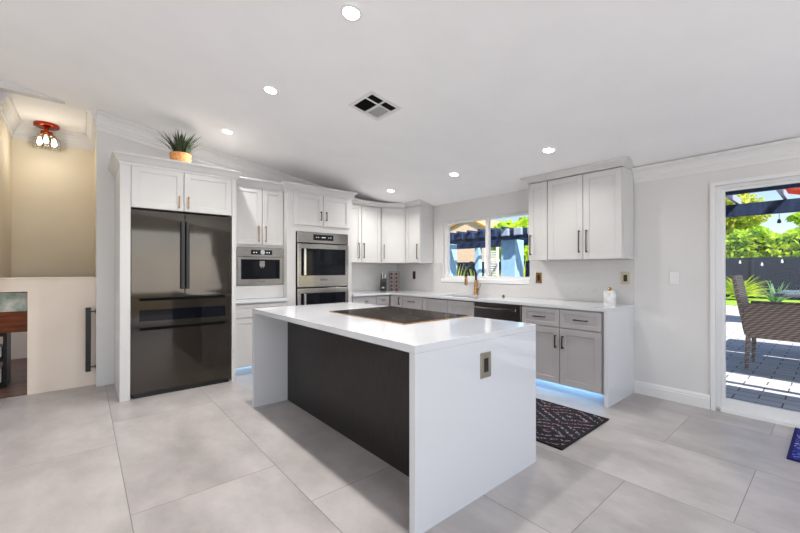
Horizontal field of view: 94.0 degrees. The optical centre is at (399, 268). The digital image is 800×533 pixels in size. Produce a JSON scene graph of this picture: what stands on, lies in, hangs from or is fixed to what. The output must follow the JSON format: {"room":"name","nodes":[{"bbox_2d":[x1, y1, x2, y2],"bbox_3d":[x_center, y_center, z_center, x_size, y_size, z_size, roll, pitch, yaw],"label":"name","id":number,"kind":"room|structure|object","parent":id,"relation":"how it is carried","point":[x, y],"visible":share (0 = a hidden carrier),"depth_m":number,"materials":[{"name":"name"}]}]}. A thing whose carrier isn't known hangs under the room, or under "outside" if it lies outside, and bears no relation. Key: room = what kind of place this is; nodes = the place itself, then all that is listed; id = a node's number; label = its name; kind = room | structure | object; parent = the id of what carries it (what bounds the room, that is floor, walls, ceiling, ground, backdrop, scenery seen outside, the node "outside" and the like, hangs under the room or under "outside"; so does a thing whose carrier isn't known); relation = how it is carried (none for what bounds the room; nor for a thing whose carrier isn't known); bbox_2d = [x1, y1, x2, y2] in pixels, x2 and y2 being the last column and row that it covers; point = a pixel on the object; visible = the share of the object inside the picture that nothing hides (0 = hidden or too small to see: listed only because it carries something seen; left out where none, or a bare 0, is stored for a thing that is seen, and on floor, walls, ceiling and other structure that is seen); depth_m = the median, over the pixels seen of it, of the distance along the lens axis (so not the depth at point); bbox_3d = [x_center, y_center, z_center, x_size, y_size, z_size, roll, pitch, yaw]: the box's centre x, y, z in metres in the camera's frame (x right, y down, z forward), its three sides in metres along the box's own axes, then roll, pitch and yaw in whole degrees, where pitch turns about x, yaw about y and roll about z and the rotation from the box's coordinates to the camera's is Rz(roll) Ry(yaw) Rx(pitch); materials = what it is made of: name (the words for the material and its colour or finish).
{"room":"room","nodes":[
{"label":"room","id":0,"kind":"room"},
{"bbox_2d":[0,118,11,277],"bbox_3d":[-4.379,-0.828,4.064,0.100,1.912,1.041,0,0,-40],"label":"wall","id":1,"kind":"structure","parent":0,"point":[5,138],"depth_m":4.14,"materials":[{"name":"beige paint"}]},
{"bbox_2d":[0,91,96,150],"bbox_3d":[-4.008,-1.666,4.302,0.770,0.195,1.161,0,0,-40],"label":"trim","id":2,"kind":"structure","parent":1,"relation":"attached to","point":[17,129],"depth_m":4.53,"materials":[{"name":"white paint"}]},
{"bbox_2d":[0,332,26,358],"bbox_3d":[-5.751,0.741,5.150,2.300,1.120,0.100,0,0,-40],"label":"wall","id":3,"kind":"structure","parent":0,"point":[18,339],"depth_m":5.33,"materials":[{"name":"white paint"}]},
{"bbox_2d":[1,91,85,132],"bbox_3d":[-4.048,-1.793,4.334,0.950,0.060,1.061,0,0,-40],"label":"ceiling","id":4,"kind":"structure","parent":0,"point":[29,109],"depth_m":4.25,"materials":[{"name":"paint"}]},
{"bbox_2d":[32,120,60,151],"bbox_3d":[-4.314,-1.615,4.556,0.255,0.295,0.258,0,0,-40],"label":"flush ceiling light","id":5,"kind":"object","parent":4,"relation":"attached to","point":[43,140],"visible":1,"depth_m":4.51,"materials":[{"name":"glass"}]},
{"bbox_2d":[0,278,95,394],"bbox_3d":[-3.932,0.702,3.788,1.310,1.190,0.090,0,0,-40],"label":"wall","id":6,"kind":"structure","parent":0,"point":[56,315],"depth_m":3.98,"materials":[{"name":"white paint"}]},
{"bbox_2d":[0,292,27,332],"bbox_3d":[-4.074,0.458,3.977,0.375,0.440,0.023,0,0,-26],"label":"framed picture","id":7,"kind":"object","parent":6,"relation":"attached to","point":[13,305],"visible":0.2,"depth_m":3.96,"materials":[{"name":"brown wood"}]},
{"bbox_2d":[0,292,27,311],"bbox_3d":[-4.067,0.358,3.981,0.330,0.200,0.012,0,0,-26],"label":"print","id":8,"kind":"object","parent":7,"relation":"attached to","point":[9,301],"depth_m":3.96},
{"bbox_2d":[0,277,95,278],"bbox_3d":[-3.932,0.099,3.790,1.310,0.015,0.120,0,0,-40],"label":"trim","id":9,"kind":"structure","parent":6,"relation":"on","point":[6,277],"depth_m":3.88,"materials":[{"name":"beige paint"}]},
{"bbox_2d":[11,138,93,276],"bbox_3d":[-4.626,-0.826,4.602,1.700,1.912,0.100,0,0,-40],"label":"wall","id":10,"kind":"structure","parent":0,"point":[52,222],"depth_m":4.72,"materials":[{"name":"beige paint"}]},
{"bbox_2d":[94,140,95,276],"bbox_3d":[-3.723,-0.241,4.618,0.080,3.082,1.041,0,0,-40],"label":"wall","id":11,"kind":"structure","parent":0,"point":[95,140],"depth_m":4.53,"materials":[{"name":"beige paint"}]},
{"bbox_2d":[169,151,191,161],"bbox_3d":[-2.429,-1.194,4.133,0.214,0.144,0.214,0,0,-40],"label":"pot","id":12,"kind":"object","parent":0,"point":[184,156],"depth_m":4.05,"materials":[{"name":"ceramic"}]},
{"bbox_2d":[0,80,390,386],"bbox_3d":[-3.079,-0.524,4.404,8.004,3.647,0.120,0,0,-40],"label":"wall","id":13,"kind":"structure","parent":0,"point":[105,142],"depth_m":4.16,"materials":[{"name":"paint"}]},
{"bbox_2d":[85,307,95,371],"bbox_3d":[-3.397,0.778,4.098,0.088,0.700,0.036,0,0,-40],"label":"handle","id":14,"kind":"object","parent":13,"relation":"attached to","point":[88,366],"visible":1,"depth_m":4.07,"materials":[{"name":"black metal"}]},
{"bbox_2d":[97,110,378,207],"bbox_3d":[-1.673,-1.273,5.462,4.294,0.882,0.092,0,0,-40],"label":"trim","id":15,"kind":"structure","parent":13,"relation":"attached to","point":[106,123],"depth_m":4.71,"materials":[{"name":"white paint"}]},
{"bbox_2d":[236,176,282,298],"bbox_3d":[-1.945,-0.371,4.902,0.674,1.500,0.561,0,0,-40],"label":"upper cabinet","id":16,"kind":"object","parent":13,"relation":"attached to","point":[259,202],"visible":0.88,"depth_m":4.74,"materials":[{"name":"white paint"}]},
{"bbox_2d":[237,247,283,285],"bbox_3d":[-1.843,-0.027,4.844,0.600,0.475,0.305,0,0,-40],"label":"coffee machine","id":17,"kind":"object","parent":16,"relation":"in","point":[255,266],"visible":1,"depth_m":4.73,"materials":[{"name":"silver metal"}]},
{"bbox_2d":[259,261,264,267],"bbox_3d":[-1.754,-0.050,4.739,0.070,0.090,0.029,0,0,-40],"label":"outlet","id":18,"kind":"object","parent":17,"relation":"attached to","point":[261,263],"depth_m":4.73,"materials":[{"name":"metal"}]},
{"bbox_2d":[352,199,382,262],"bbox_3d":[-0.685,-0.589,6.089,0.773,0.997,0.382,0,0,-40],"label":"upper cabinet","id":19,"kind":"object","parent":13,"relation":"attached to","point":[366,220],"visible":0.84,"depth_m":6.04,"materials":[{"name":"white paint"}]},
{"bbox_2d":[381,203,405,263],"bbox_3d":[-0.100,-0.588,6.418,0.628,0.997,0.638,0,0,-40],"label":"upper cabinet","id":20,"kind":"object","parent":13,"relation":"attached to","point":[393,215],"visible":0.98,"depth_m":6.24,"materials":[{"name":"white paint"}]},
{"bbox_2d":[0,0,799,207],"bbox_3d":[-0.215,-1.722,0.996,8.154,1.405,8.989,0,0,-40],"label":"ceiling","id":21,"kind":"structure","parent":0,"point":[481,88],"depth_m":2.83,"materials":[{"name":"paint"}]},
{"bbox_2d":[221,129,233,134],"bbox_3d":[-1.941,-1.538,4.195,0.130,0.024,0.131,0,0,-35],"label":"recessed light","id":22,"kind":"object","parent":21,"relation":"in","point":[226,131],"visible":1,"depth_m":4.19,"materials":[{"name":"white"}]},
{"bbox_2d":[263,86,278,94],"bbox_3d":[-1.119,-1.541,3.227,0.130,0.024,0.131,0,0,-35],"label":"recessed light","id":23,"kind":"object","parent":21,"relation":"in","point":[268,89],"visible":1,"depth_m":3.22,"materials":[{"name":"white"}]},
{"bbox_2d":[340,4,361,21],"bbox_3d":[-0.296,-1.544,2.257,0.130,0.024,0.131,0,0,-35],"label":"recessed light","id":24,"kind":"object","parent":21,"relation":"in","point":[350,12],"visible":1,"depth_m":2.25,"materials":[{"name":"white plastic"}]},
{"bbox_2d":[348,91,401,120],"bbox_3d":[-0.222,-1.423,3.286,0.327,0.059,0.350,0,0,-40],"label":"ceiling vent","id":25,"kind":"object","parent":21,"relation":"in","point":[373,105],"visible":1,"depth_m":3.28,"materials":[{"name":"white plastic"}]},
{"bbox_2d":[449,172,458,176],"bbox_3d":[0.674,-1.170,4.649,0.130,0.024,0.131,0,0,-35],"label":"recessed light","id":26,"kind":"object","parent":21,"relation":"in","point":[453,174],"visible":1,"depth_m":4.64,"materials":[{"name":"white"}]},
{"bbox_2d":[541,147,555,152],"bbox_3d":[1.475,-1.173,3.705,0.130,0.024,0.131,0,0,-35],"label":"recessed light","id":27,"kind":"object","parent":21,"relation":"in","point":[547,149],"visible":1,"depth_m":3.70,"materials":[{"name":"white"}]},
{"bbox_2d":[0,358,799,532],"bbox_3d":[-1.117,1.345,2.064,8.174,0.132,11.800,0,0,-40],"label":"floor","id":28,"kind":"structure","parent":0,"point":[203,459],"depth_m":2.35,"materials":[{"name":"tile"}]},
{"bbox_2d":[0,333,10,387],"bbox_3d":[-4.565,0.991,3.992,0.530,0.590,0.300,0,0,-40],"label":"bookcase","id":29,"kind":"object","parent":28,"relation":"on","point":[6,358],"visible":0.79,"depth_m":4.05,"materials":[{"name":"wood"}]},
{"bbox_2d":[0,365,2,382],"bbox_3d":[-4.507,1.165,4.027,0.305,0.155,0.220,0,0,-40],"label":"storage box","id":30,"kind":"object","parent":29,"relation":"on","point":[1,366],"visible":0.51,"depth_m":4.05,"materials":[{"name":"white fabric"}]},
{"bbox_2d":[0,344,2,357],"bbox_3d":[-4.506,0.910,4.029,0.308,0.125,0.220,0,0,-40],"label":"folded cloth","id":31,"kind":"object","parent":29,"relation":"on","point":[1,345],"visible":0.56,"depth_m":4.05,"materials":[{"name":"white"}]},
{"bbox_2d":[108,150,243,401],"bbox_3d":[-2.535,0.087,4.236,1.210,2.422,0.833,0,0,-40],"label":"tall cabinet","id":32,"kind":"object","parent":28,"relation":"on","point":[142,182],"visible":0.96,"depth_m":3.85,"materials":[{"name":"white paint"}]},
{"bbox_2d":[156,130,200,161],"bbox_3d":[-2.416,-1.328,4.144,0.493,0.411,0.504,0,0,14],"label":"potted grass","id":33,"kind":"object","parent":32,"relation":"on","point":[181,148],"depth_m":4.07,"materials":[{"name":"plant"}]},
{"bbox_2d":[130,209,230,398],"bbox_3d":[-2.493,0.357,4.211,0.935,1.882,0.702,0,0,-40],"label":"refrigerator","id":34,"kind":"object","parent":28,"relation":"on","point":[180,285],"visible":0.99,"depth_m":3.94,"materials":[{"name":"black metal"}]},
{"bbox_2d":[236,301,286,375],"bbox_3d":[-1.920,0.861,4.868,0.674,0.878,0.662,0,0,-40],"label":"base cabinet","id":35,"kind":"object","parent":28,"relation":"on","point":[244,310],"visible":0.27,"depth_m":4.53,"materials":[{"name":"white paint"}]},
{"bbox_2d":[236,297,287,303],"bbox_3d":[-1.920,0.400,4.870,0.674,0.040,0.661,0,0,-40],"label":"countertop","id":36,"kind":"structure","parent":35,"relation":"on","point":[274,299],"depth_m":4.63,"materials":[{"name":"white stone"}]},
{"bbox_2d":[281,181,357,305],"bbox_3d":[-1.274,0.091,5.407,1.128,2.422,0.681,0,0,-40],"label":"tall cabinet","id":37,"kind":"object","parent":28,"relation":"on","point":[306,208],"visible":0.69,"depth_m":5.07,"materials":[{"name":"white paint"}]},
{"bbox_2d":[296,231,347,305],"bbox_3d":[-1.229,0.221,5.394,0.807,1.436,0.662,0,0,-40],"label":"double wall oven","id":38,"kind":"object","parent":37,"relation":"in","point":[321,258],"visible":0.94,"depth_m":5.16,"materials":[{"name":"silver metal"}]},
{"bbox_2d":[288,322,408,476],"bbox_3d":[-0.108,0.856,3.114,0.790,0.878,2.168,0,0,-40],"label":"panel","id":39,"kind":"object","parent":28,"relation":"on","point":[359,389],"visible":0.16,"depth_m":2.77,"materials":[{"name":"black wood"}]},
{"bbox_2d":[352,295,375,304],"bbox_3d":[-0.726,0.860,5.874,0.437,0.888,0.650,0,0,-40],"label":"base cabinet","id":40,"kind":"object","parent":28,"relation":"on","point":[358,299],"visible":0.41,"depth_m":5.67,"materials":[{"name":"grey paint"}]},
{"bbox_2d":[375,295,388,305],"bbox_3d":[-0.455,0.861,6.104,0.263,0.888,0.650,0,0,-40],"label":"base cabinet","id":41,"kind":"object","parent":28,"relation":"on","point":[383,300],"visible":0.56,"depth_m":5.89,"materials":[{"name":"grey paint"}]},
{"bbox_2d":[252,302,535,532],"bbox_3d":[-0.239,0.834,3.002,1.099,0.920,2.255,0,0,-40],"label":"countertop","id":42,"kind":"structure","parent":28,"relation":"on","point":[469,434],"depth_m":2.15,"materials":[{"name":"white stone"}]},
{"bbox_2d":[329,306,469,324],"bbox_3d":[-0.029,0.370,3.070,0.686,0.008,0.986,0,0,-40],"label":"cooktop","id":43,"kind":"object","parent":42,"relation":"in","point":[399,315],"visible":1,"depth_m":2.97,"materials":[{"name":"black glass"}]},
{"bbox_2d":[480,351,490,378],"bbox_3d":[0.493,0.554,2.140,0.095,0.145,0.008,0,0,-40],"label":"power outlet","id":44,"kind":"object","parent":42,"relation":"attached to","point":[485,358],"visible":1,"depth_m":2.13,"materials":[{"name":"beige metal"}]},
{"bbox_2d":[484,358,488,371],"bbox_3d":[0.495,0.554,2.137,0.038,0.078,0.002,0,0,-40],"label":"socket","id":45,"kind":"object","parent":44,"relation":"attached to","point":[486,360],"depth_m":2.14,"materials":[{"name":"black plastic"}]},
{"bbox_2d":[390,295,402,306],"bbox_3d":[0.175,0.860,6.041,0.690,0.888,0.289,0,0,-40],"label":"base cabinet","id":46,"kind":"object","parent":28,"relation":"on","point":[395,300],"visible":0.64,"depth_m":5.85,"materials":[{"name":"grey paint"}]},
{"bbox_2d":[403,296,434,309],"bbox_3d":[0.414,0.859,5.760,0.690,0.888,0.438,0,0,-40],"label":"base cabinet","id":47,"kind":"object","parent":28,"relation":"on","point":[412,302],"visible":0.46,"depth_m":5.55,"materials":[{"name":"grey paint"}]},
{"bbox_2d":[423,298,474,316],"bbox_3d":[0.861,0.865,5.233,0.690,0.873,0.934,0,0,-40],"label":"base cabinet","id":48,"kind":"object","parent":28,"relation":"on","point":[447,306],"visible":0.27,"depth_m":4.99,"materials":[{"name":"grey paint"}]},
{"bbox_2d":[352,290,633,407],"bbox_3d":[0.671,0.841,4.949,1.372,0.920,3.893,0,0,-40],"label":"countertop","id":49,"kind":"structure","parent":28,"relation":"on","point":[618,318],"depth_m":3.73,"materials":[{"name":"white stone"}]},
{"bbox_2d":[380,278,386,290],"bbox_3d":[-0.285,0.274,6.414,0.100,0.224,0.137,0,0,3],"label":"knife block","id":50,"kind":"object","parent":49,"relation":"on","point":[383,283],"visible":0.95,"depth_m":6.35,"materials":[{"name":"black plastic"}]},
{"bbox_2d":[389,271,398,290],"bbox_3d":[-0.100,0.218,6.414,0.176,0.335,0.076,0,0,6],"label":"spice rack","id":51,"kind":"object","parent":49,"relation":"on","point":[394,279],"visible":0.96,"depth_m":6.45,"materials":[{"name":"silver metal"}]},
{"bbox_2d":[435,296,475,301],"bbox_3d":[0.900,0.514,5.196,0.410,0.203,0.750,0,0,-40],"label":"sink","id":52,"kind":"object","parent":49,"relation":"in","point":[456,296],"visible":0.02,"depth_m":5.13,"materials":[{"name":"silver metal"}]},
{"bbox_2d":[464,266,480,294],"bbox_3d":[1.018,0.174,5.315,0.245,0.415,0.119,0,0,-15],"label":"faucet","id":53,"kind":"object","parent":49,"relation":"on","point":[476,288],"visible":0.99,"depth_m":5.33,"materials":[{"name":"gold metal"}]},
{"bbox_2d":[603,287,615,304],"bbox_3d":[2.204,0.287,3.923,0.120,0.180,0.120,0,0,-40],"label":"canister","id":54,"kind":"object","parent":49,"relation":"on","point":[609,296],"visible":1,"depth_m":3.88,"materials":[{"name":"white ceramic"}]},
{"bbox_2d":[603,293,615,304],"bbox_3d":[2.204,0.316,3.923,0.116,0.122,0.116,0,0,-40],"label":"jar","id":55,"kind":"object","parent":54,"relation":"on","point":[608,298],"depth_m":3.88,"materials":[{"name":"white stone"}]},
{"bbox_2d":[474,301,522,321],"bbox_3d":[1.352,0.857,4.600,0.652,0.886,0.650,0,0,-40],"label":"dishwasher","id":56,"kind":"object","parent":28,"relation":"on","point":[508,312],"visible":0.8,"depth_m":4.39,"materials":[{"name":"black metal"}]},
{"bbox_2d":[522,305,603,402],"bbox_3d":[1.875,0.854,4.038,0.690,0.888,0.867,0,0,-40],"label":"base cabinet","id":57,"kind":"object","parent":28,"relation":"on","point":[569,342],"visible":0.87,"depth_m":3.77,"materials":[{"name":"grey paint"}]},
{"bbox_2d":[536,398,608,449],"bbox_3d":[0.717,1.291,3.804,0.838,0.010,2.322,0,0,-40],"label":"runner rug","id":58,"kind":"object","parent":28,"relation":"on","point":[558,426],"visible":0.42,"depth_m":3.09,"materials":[{"name":"black fabric"}]},
{"bbox_2d":[786,427,799,461],"bbox_3d":[3.306,1.286,2.301,0.745,0.010,1.236,0,0,-40],"label":"door mat","id":59,"kind":"object","parent":28,"relation":"on","point":[793,454],"visible":1,"depth_m":2.67,"materials":[{"name":"blue fabric"}]},
{"bbox_2d":[406,158,799,408],"bbox_3d":[2.801,0.046,3.629,0.160,2.500,8.909,0,0,-40],"label":"wall","id":60,"kind":"structure","parent":0,"point":[671,216],"depth_m":3.67,"materials":[{"name":"paint"}]},
{"bbox_2d":[404,199,432,262],"bbox_3d":[0.314,-0.589,6.141,0.355,0.997,0.409,0,0,-40],"label":"upper cabinet","id":61,"kind":"object","parent":60,"relation":"attached to","point":[419,219],"visible":0.98,"depth_m":6.06,"materials":[{"name":"white paint"}]},
{"bbox_2d":[441,212,529,284],"bbox_3d":[1.204,-0.265,5.440,0.112,0.955,1.565,0,0,-40],"label":"window","id":62,"kind":"structure","parent":60,"relation":"in","point":[487,278],"depth_m":5.39,"materials":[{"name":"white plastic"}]},
{"bbox_2d":[352,259,633,303],"bbox_3d":[0.671,0.144,4.952,1.374,0.472,3.894,0,0,-40],"label":"backsplash","id":63,"kind":"structure","parent":60,"relation":"attached to","point":[573,280],"depth_m":4.70,"materials":[{"name":"stone"}]},
{"bbox_2d":[536,273,541,282],"bbox_3d":[1.754,0.120,4.713,0.008,0.135,0.082,0,0,-40],"label":"power outlet","id":64,"kind":"object","parent":63,"relation":"attached to","point":[538,275],"visible":1,"depth_m":4.71,"materials":[{"name":"gold metal"}]},
{"bbox_2d":[621,272,629,283],"bbox_3d":[2.393,0.102,3.960,0.008,0.130,0.090,0,0,-40],"label":"power outlet","id":65,"kind":"object","parent":63,"relation":"attached to","point":[625,276],"visible":1,"depth_m":3.96,"materials":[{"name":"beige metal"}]},
{"bbox_2d":[520,174,557,260],"bbox_3d":[1.691,-0.598,4.513,0.363,1.005,0.310,0,0,-40],"label":"upper cabinet","id":66,"kind":"object","parent":60,"relation":"attached to","point":[538,192],"visible":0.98,"depth_m":4.41,"materials":[{"name":"white paint"}]},
{"bbox_2d":[544,156,634,260],"bbox_3d":[2.071,-0.600,4.065,0.363,1.005,0.862,0,0,-40],"label":"upper cabinet","id":67,"kind":"object","parent":60,"relation":"attached to","point":[590,215],"visible":0.98,"depth_m":3.94,"materials":[{"name":"white paint"}]},
{"bbox_2d":[634,380,709,409],"bbox_3d":[2.651,1.232,3.666,0.016,0.130,0.620,0,0,-40],"label":"baseboard","id":68,"kind":"structure","parent":60,"relation":"attached to","point":[691,398],"depth_m":3.64,"materials":[{"name":"white paint"}]},
{"bbox_2d":[669,272,678,283],"bbox_3d":[2.676,0.092,3.644,0.010,0.120,0.076,0,0,-40],"label":"light switch","id":69,"kind":"object","parent":60,"relation":"attached to","point":[673,276],"visible":1,"depth_m":3.64,"materials":[{"name":"white plastic"}]},
{"bbox_2d":[632,137,799,182],"bbox_3d":[4.006,-0.969,2.021,0.088,0.143,4.892,0,0,-40],"label":"trim","id":70,"kind":"structure","parent":60,"relation":"attached to","point":[789,148],"depth_m":3.35,"materials":[{"name":"white paint"}]},
{"bbox_2d":[710,171,799,427],"bbox_3d":[3.606,0.253,2.659,0.168,2.080,2.148,0,0,-40],"label":"door","id":71,"kind":"structure","parent":60,"relation":"in","point":[789,418],"depth_m":3.40,"materials":[{"name":"white paint"}]},
{"label":"outside","id":72,"kind":"structure","parent":0,"visible":0},
{"bbox_2d":[726,305,799,411],"bbox_3d":[4.798,1.453,11.939,13.626,0.200,40.000,0,0,-40],"label":"ground","id":73,"kind":"structure","parent":72,"point":[773,380],"depth_m":4.91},
{"bbox_2d":[450,226,528,276],"bbox_3d":[1.997,0.237,10.024,2.580,2.220,6.300,0,0,-40],"label":"pergola","id":74,"kind":"object","parent":73,"relation":"on","point":[512,241],"visible":0.43,"depth_m":8.16,"materials":[{"name":"blue paint"}]},
{"bbox_2d":[484,247,498,275],"bbox_3d":[2.821,0.352,11.510,0.080,2.000,0.480,0,0,-40],"label":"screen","id":75,"kind":"object","parent":73,"relation":"on","point":[496,263],"visible":0.25,"depth_m":11.36,"materials":[{"name":"white"}]},
{"bbox_2d":[457,260,529,276],"bbox_3d":[2.899,0.539,15.118,0.110,1.650,10.700,0,0,-40],"label":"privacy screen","id":76,"kind":"object","parent":73,"relation":"on","point":[471,263],"visible":0.1,"depth_m":15.05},
{"bbox_2d":[491,216,528,261],"bbox_3d":[5.521,-0.553,17.317,2.768,3.848,3.021,0,0,26],"label":"tree","id":77,"kind":"object","parent":73,"relation":"on","point":[524,223],"visible":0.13,"depth_m":16.78,"materials":[{"name":"green plant"}]},
{"bbox_2d":[725,183,799,217],"bbox_3d":[6.554,-0.090,1.760,3.130,2.820,10.200,0,0,-40],"label":"pergola","id":78,"kind":"object","parent":73,"relation":"on","point":[787,205],"visible":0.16,"depth_m":5.25,"materials":[{"name":"blue paint"}]},
{"bbox_2d":[737,257,794,265],"bbox_3d":[7.014,-0.396,4.546,1.460,0.694,6.253,0,0,-40],"label":"string light","id":79,"kind":"object","parent":78,"relation":"hanging from","point":[793,257],"visible":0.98,"depth_m":6.48,"materials":[{"name":"white glass"}]},
{"bbox_2d":[731,275,799,369],"bbox_3d":[4.931,0.711,4.960,0.620,1.241,0.724,0,0,-40],"label":"patio chair","id":80,"kind":"object","parent":73,"relation":"on","point":[770,320],"visible":1,"depth_m":4.81,"materials":[{"name":"brown wicker"}]},
{"bbox_2d":[774,290,799,297],"bbox_3d":[6.615,0.844,5.029,1.400,0.975,2.110,0,0,-40],"label":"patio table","id":81,"kind":"object","parent":73,"relation":"on","point":[785,293],"visible":1,"depth_m":5.34,"materials":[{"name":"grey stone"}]},
{"bbox_2d":[785,187,799,194],"bbox_3d":[9.245,-0.470,7.653,1.940,3.620,1.940,0,0,-18],"label":"parasol","id":82,"kind":"object","parent":73,"relation":"on","point":[796,191],"visible":0.5,"depth_m":8.62,"materials":[{"name":"red fabric"}]},
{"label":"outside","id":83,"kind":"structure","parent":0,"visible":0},
{"bbox_2d":[726,297,799,305],"bbox_3d":[20.100,1.524,36.735,41.800,0.220,90.000,0,0,-40],"label":"lawn","id":84,"kind":"structure","parent":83,"point":[729,300],"depth_m":15.67,"materials":[{"name":"green plant"}]},
{"bbox_2d":[450,220,499,261],"bbox_3d":[6.431,-1.570,37.340,6.470,5.970,12.200,0,0,-40],"label":"house","id":85,"kind":"structure","parent":84,"relation":"on","point":[463,255],"depth_m":33.20,"materials":[{"name":"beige paint"}]},
{"bbox_2d":[726,275,767,299],"bbox_3d":[14.598,0.811,15.973,2.550,1.128,2.354,0,0,-40],"label":"palm plant","id":86,"kind":"object","parent":84,"relation":"on","point":[749,288],"visible":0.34,"depth_m":15.71,"materials":[{"name":"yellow plant"}]},
{"bbox_2d":[725,193,772,234],"bbox_3d":[19.781,-1.767,22.266,4.623,6.267,4.672,0,0,-19],"label":"tree","id":87,"kind":"object","parent":84,"relation":"on","point":[744,222],"visible":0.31,"depth_m":20.85,"materials":[{"name":"green plant"}]},
{"bbox_2d":[726,225,799,257],"bbox_3d":[16.422,-0.512,18.870,2.092,3.735,25.716,0,0,-40],"label":"hedge","id":88,"kind":"object","parent":84,"relation":"on","point":[759,241],"visible":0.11,"depth_m":17.38,"materials":[{"name":"green plant"}]},
{"bbox_2d":[726,257,799,299],"bbox_3d":[11.066,0.412,22.510,0.110,1.849,44.000,0,0,-40],"label":"fence","id":89,"kind":"object","parent":84,"relation":"on","point":[788,271],"visible":0.1,"depth_m":16.43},
{"bbox_2d":[751,279,790,301],"bbox_3d":[14.075,0.880,14.132,1.294,0.978,1.520,0,0,-40],"label":"agave plant","id":90,"kind":"object","parent":84,"relation":"on","point":[771,296],"visible":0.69,"depth_m":14.07,"materials":[{"name":"green plant"}]},
{"bbox_2d":[784,212,799,227],"bbox_3d":[24.394,-1.224,22.146,1.955,5.180,2.364,0,0,-3],"label":"tree","id":91,"kind":"object","parent":84,"relation":"on","point":[795,217],"visible":0.7,"depth_m":22.57,"materials":[{"name":"green plant"}]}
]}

